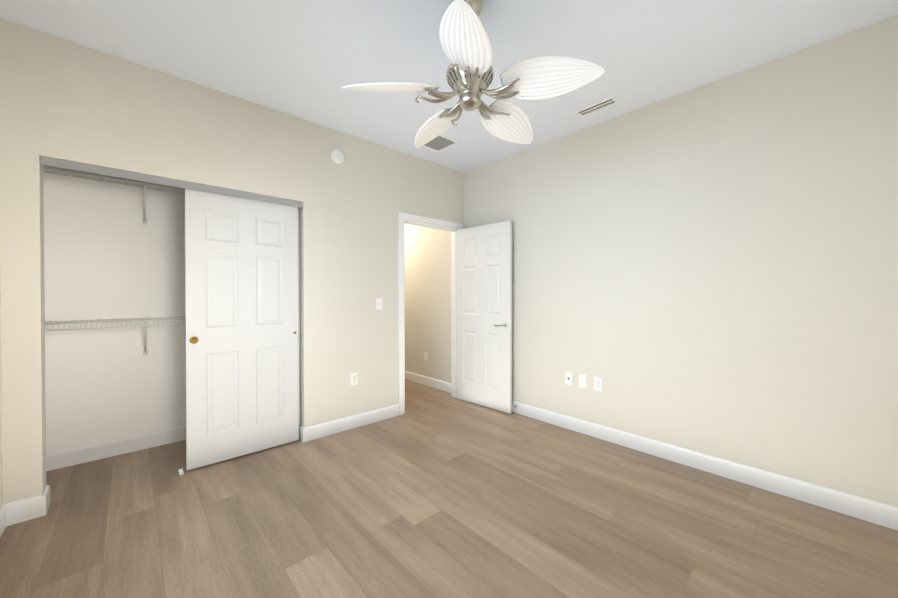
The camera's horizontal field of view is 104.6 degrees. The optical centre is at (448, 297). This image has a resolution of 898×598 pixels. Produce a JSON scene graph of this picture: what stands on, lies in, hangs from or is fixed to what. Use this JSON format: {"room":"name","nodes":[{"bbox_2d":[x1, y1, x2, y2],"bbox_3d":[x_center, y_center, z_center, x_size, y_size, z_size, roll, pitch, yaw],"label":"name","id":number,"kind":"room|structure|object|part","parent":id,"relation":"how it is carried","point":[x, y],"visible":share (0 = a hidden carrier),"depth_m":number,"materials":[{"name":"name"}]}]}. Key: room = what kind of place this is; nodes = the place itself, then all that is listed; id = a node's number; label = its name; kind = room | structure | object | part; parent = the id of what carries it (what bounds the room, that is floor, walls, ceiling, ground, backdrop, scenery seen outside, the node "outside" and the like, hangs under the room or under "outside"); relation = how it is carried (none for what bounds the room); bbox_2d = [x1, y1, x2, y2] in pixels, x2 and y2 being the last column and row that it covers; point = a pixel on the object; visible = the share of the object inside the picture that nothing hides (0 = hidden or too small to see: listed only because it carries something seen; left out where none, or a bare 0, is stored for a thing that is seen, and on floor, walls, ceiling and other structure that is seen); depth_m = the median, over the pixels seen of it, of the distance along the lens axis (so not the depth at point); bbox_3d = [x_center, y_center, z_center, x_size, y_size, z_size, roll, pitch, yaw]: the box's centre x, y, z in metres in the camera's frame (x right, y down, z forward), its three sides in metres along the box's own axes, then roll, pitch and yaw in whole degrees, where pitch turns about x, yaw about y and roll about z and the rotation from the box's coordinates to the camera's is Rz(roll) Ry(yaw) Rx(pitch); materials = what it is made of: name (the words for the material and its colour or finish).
{"room":"empty bedroom","nodes":[
{"label":"empty bedroom","id":0,"kind":"room"},
{"bbox_2d":[0,263,2,508],"bbox_3d":[-1.217,-0.119,0.477,0.120,2.740,3.670,0,1,-43],"label":"wall","id":1,"kind":"structure","parent":0,"point":[1,477],"depth_m":1.86,"materials":[{"name":"beige paint"}]},
{"bbox_2d":[0,502,15,537],"bbox_3d":[-1.208,1.191,0.577,0.014,0.118,3.550,0,1,-43],"label":"baseboard","id":2,"kind":"structure","parent":1,"relation":"attached to","point":[7,512],"depth_m":1.88,"materials":[{"name":"white wood"}]},
{"bbox_2d":[43,166,185,453],"bbox_3d":[-2.082,-0.138,2.839,2.040,2.740,0.740,0,1,-43],"label":"wall","id":3,"kind":"structure","parent":0,"point":[108,254],"depth_m":2.69,"materials":[{"name":"white paint"}]},
{"bbox_2d":[43,165,184,224],"bbox_3d":[-2.144,-0.745,2.902,1.798,0.312,0.314,0,1,-43],"label":"closet shelf","id":4,"kind":"object","parent":3,"relation":"attached to","point":[144,219],"visible":0.19,"depth_m":2.62,"materials":[{"name":"white metal"}]},
{"bbox_2d":[45,317,184,355],"bbox_3d":[-2.144,0.315,2.911,1.798,0.312,0.314,0,1,-43],"label":"closet shelf","id":5,"kind":"object","parent":3,"relation":"attached to","point":[146,326],"visible":0.42,"depth_m":2.55,"materials":[{"name":"white metal"}]},
{"bbox_2d":[46,426,185,470],"bbox_3d":[-2.246,1.171,3.029,1.800,0.118,0.014,0,1,-43],"label":"baseboard","id":6,"kind":"structure","parent":3,"relation":"attached to","point":[61,459],"depth_m":2.69,"materials":[{"name":"white wood"}]},
{"bbox_2d":[0,18,463,503],"bbox_3d":[-1.200,-0.140,3.064,3.644,2.740,0.120,0,1,-43],"label":"wall","id":7,"kind":"structure","parent":0,"point":[63,99],"depth_m":2.50,"materials":[{"name":"beige paint"}]},
{"bbox_2d":[12,498,27,518],"bbox_3d":[-2.689,1.178,2.191,0.014,0.118,0.590,0,1,-43],"label":"baseboard","id":8,"kind":"structure","parent":7,"relation":"attached to","point":[19,504],"depth_m":1.91,"materials":[{"name":"white wood"}]},
{"bbox_2d":[40,156,302,207],"bbox_3d":[-1.813,-0.780,2.496,1.456,0.049,0.111,0,1,-43],"label":"track rail","id":9,"kind":"object","parent":7,"relation":"attached to","point":[92,169],"visible":0.98,"depth_m":2.30,"materials":[{"name":"silver metal"}]},
{"bbox_2d":[185,188,298,470],"bbox_3d":[-1.573,0.226,2.705,0.765,1.985,0.038,0,1,-43],"label":"slider","id":10,"kind":"object","parent":7,"relation":"hanging from","point":[241,321],"visible":0.98,"depth_m":2.66,"materials":[{"name":"white paint"}]},
{"bbox_2d":[298,208,299,427],"bbox_3d":[-1.583,0.226,2.759,0.765,1.985,0.034,0,1,-43],"label":"slider","id":11,"kind":"object","parent":7,"relation":"hanging from","point":[299,305],"depth_m":3.00,"materials":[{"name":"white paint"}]},
{"bbox_2d":[330,149,344,163],"bbox_3d":[-1.001,-1.271,3.131,0.128,0.128,0.036,0,1,-43],"label":"smoke detector","id":12,"kind":"object","parent":7,"relation":"attached to","point":[337,156],"visible":0.98,"depth_m":3.12,"materials":[{"name":"white plastic"}]},
{"bbox_2d":[300,404,398,441],"bbox_3d":[-0.887,1.169,3.285,0.977,0.118,0.034,0,1,-43],"label":"baseboard","id":13,"kind":"structure","parent":7,"relation":"attached to","point":[313,432],"depth_m":3.21,"materials":[{"name":"white wood"}]},
{"bbox_2d":[350,372,357,385],"bbox_3d":[-0.892,0.768,3.266,0.070,0.115,0.009,0,1,-43],"label":"outlet","id":14,"kind":"object","parent":7,"relation":"attached to","point":[353,378],"visible":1,"depth_m":3.26,"materials":[{"name":"white plastic"}]},
{"bbox_2d":[376,298,382,309],"bbox_3d":[-0.687,0.067,3.443,0.070,0.115,0.018,0,1,-43],"label":"switch plate","id":15,"kind":"object","parent":7,"relation":"attached to","point":[379,303],"visible":1,"depth_m":3.44,"materials":[{"name":"white plastic"}]},
{"bbox_2d":[398,212,463,414],"bbox_3d":[-0.220,0.169,3.966,0.937,2.106,0.154,0,1,-43],"label":"door frame","id":16,"kind":"structure","parent":7,"relation":"attached to","point":[402,220],"depth_m":3.66,"materials":[{"name":"white wood"}]},
{"bbox_2d":[0,379,897,597],"bbox_3d":[-0.744,1.283,2.667,3.764,0.100,6.240,0,1,-43],"label":"floor","id":17,"kind":"structure","parent":0,"point":[431,492],"depth_m":1.88,"materials":[{"name":"brown wood"}]},
{"bbox_2d":[178,468,183,474],"bbox_3d":[-1.893,1.224,2.452,0.024,0.022,0.093,0,1,-43],"label":"floor guide","id":18,"kind":"object","parent":17,"relation":"on","point":[180,471],"visible":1,"depth_m":2.44,"materials":[{"name":"white plastic"}]},
{"bbox_2d":[0,0,897,172],"bbox_3d":[-0.744,-1.567,2.644,3.764,0.120,6.240,0,1,-43],"label":"ceiling","id":19,"kind":"structure","parent":0,"point":[305,59],"depth_m":2.07,"materials":[{"name":"white paint"}]},
{"bbox_2d":[414,134,458,151],"bbox_3d":[-0.119,-1.507,3.380,0.310,0.012,0.310,0,1,-43],"label":"ceiling vent","id":20,"kind":"object","parent":19,"relation":"in","point":[440,142],"visible":0.62,"depth_m":3.40,"materials":[{"name":"white metal"}]},
{"bbox_2d":[465,0,482,16],"bbox_3d":[0.104,-1.347,1.740,0.136,0.304,0.136,0,1,-43],"label":"downrod","id":21,"kind":"object","parent":19,"relation":"attached to","point":[476,6],"visible":0.15,"depth_m":1.70,"materials":[{"name":"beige metal"}]},
{"bbox_2d":[340,0,493,119],"bbox_3d":[-0.040,-1.072,1.550,0.711,0.258,0.900,0,1,-43],"label":"ceiling fan","id":22,"kind":"object","parent":21,"relation":"hanging from","point":[470,99],"depth_m":1.51,"materials":[{"name":"silver metal"}]},
{"bbox_3d":[-0.280,-1.007,1.660,0.460,0.091,0.212,0,0,-13],"label":"ceiling fan blade","id":23,"kind":"part","parent":22,"relation":"part of","materials":[{"name":"white plastic"}]},
{"bbox_3d":[-0.074,-1.001,1.730,0.221,0.053,0.144,0,1,-31],"label":"ceiling fan blade bracket","id":24,"kind":"part","parent":22,"relation":"part of","materials":[{"name":"silver metal"}]},
{"bbox_3d":[0.062,-0.999,1.569,0.146,0.053,0.221,0,0,-13],"label":"ceiling fan blade bracket","id":25,"kind":"part","parent":22,"relation":"part of","materials":[{"name":"silver metal"}]},
{"bbox_3d":[0.065,-1.004,1.352,0.212,0.091,0.460,0,0,5],"label":"ceiling fan blade","id":26,"kind":"part","parent":22,"relation":"part of","materials":[{"name":"white plastic"}]},
{"bbox_2d":[415,101,532,148],"bbox_3d":[0.132,-1.008,1.975,0.742,0.090,0.547,0,0,5],"label":"blades","id":27,"kind":"object","parent":22,"relation":"attached to","point":[516,128],"depth_m":2.01,"materials":[{"name":"white"}]},
{"bbox_3d":[0.123,-1.002,1.910,0.349,0.053,0.260,0,1,41],"label":"ceiling fan blade bracket","id":28,"kind":"part","parent":27,"relation":"part of","materials":[{"name":"silver metal"}]},
{"bbox_2d":[480,55,605,115],"bbox_3d":[0.408,-1.006,1.599,0.574,0.091,0.233,0,1,23],"label":"blade","id":29,"kind":"object","parent":22,"relation":"attached to","point":[544,77],"depth_m":1.59,"materials":[{"name":"white"}]},
{"bbox_3d":[0.256,-1.000,1.650,0.222,0.053,0.144,0,0,5],"label":"ceiling fan blade bracket","id":30,"kind":"part","parent":29,"relation":"part of","materials":[{"name":"silver metal"}]},
{"bbox_2d":[575,96,617,116],"bbox_3d":[1.163,-1.503,2.745,0.100,0.008,0.300,0,1,-43],"label":"ceiling vent","id":31,"kind":"object","parent":19,"relation":"in","point":[612,100],"visible":1,"depth_m":2.73,"materials":[{"name":"white metal"}]},
{"bbox_2d":[456,221,511,413],"bbox_3d":[0.378,0.207,3.913,0.148,2.012,0.784,0,1,-43],"label":"hall door","id":32,"kind":"structure","parent":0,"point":[483,315],"depth_m":3.85,"materials":[{"name":"white paint"}]},
{"bbox_2d":[405,15,897,506],"bbox_3d":[0.599,-0.147,3.887,0.120,2.740,6.240,0,1,-43],"label":"wall","id":33,"kind":"structure","parent":0,"point":[711,269],"depth_m":2.39,"materials":[{"name":"beige paint"}]},
{"bbox_2d":[424,352,427,360],"bbox_3d":[-0.321,0.816,4.802,0.009,0.115,0.070,0,1,-43],"label":"outlet","id":34,"kind":"object","parent":33,"relation":"attached to","point":[425,355],"visible":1,"depth_m":4.79,"materials":[{"name":"white plastic"}]},
{"bbox_2d":[405,371,450,392],"bbox_3d":[-0.691,1.153,5.205,0.014,0.118,2.330,0,1,-43],"label":"baseboard","id":35,"kind":"structure","parent":33,"relation":"attached to","point":[438,384],"depth_m":4.75,"materials":[{"name":"white wood"}]},
{"bbox_2d":[565,372,572,384],"bbox_3d":[1.113,0.758,3.233,0.016,0.115,0.070,0,1,-43],"label":"outlet","id":36,"kind":"object","parent":33,"relation":"attached to","point":[568,377],"visible":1,"depth_m":3.23,"materials":[{"name":"white plastic"}]},
{"bbox_2d":[579,374,586,387],"bbox_3d":[1.208,0.759,3.137,0.007,0.115,0.070,0,1,-43],"label":"outlet","id":37,"kind":"object","parent":33,"relation":"attached to","point":[582,381],"visible":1,"depth_m":3.13,"materials":[{"name":"white plastic"}]},
{"bbox_2d":[594,377,601,391],"bbox_3d":[1.302,0.760,3.033,0.009,0.115,0.070,0,1,-43],"label":"outlet","id":38,"kind":"object","parent":33,"relation":"attached to","point":[597,384],"visible":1,"depth_m":3.03,"materials":[{"name":"white plastic"}]},
{"bbox_2d":[512,400,897,530],"bbox_3d":[1.378,1.172,2.950,0.014,0.118,3.550,0,1,-43],"label":"baseboard","id":39,"kind":"structure","parent":33,"relation":"attached to","point":[868,510],"depth_m":2.33,"materials":[{"name":"white wood"}]}
]}

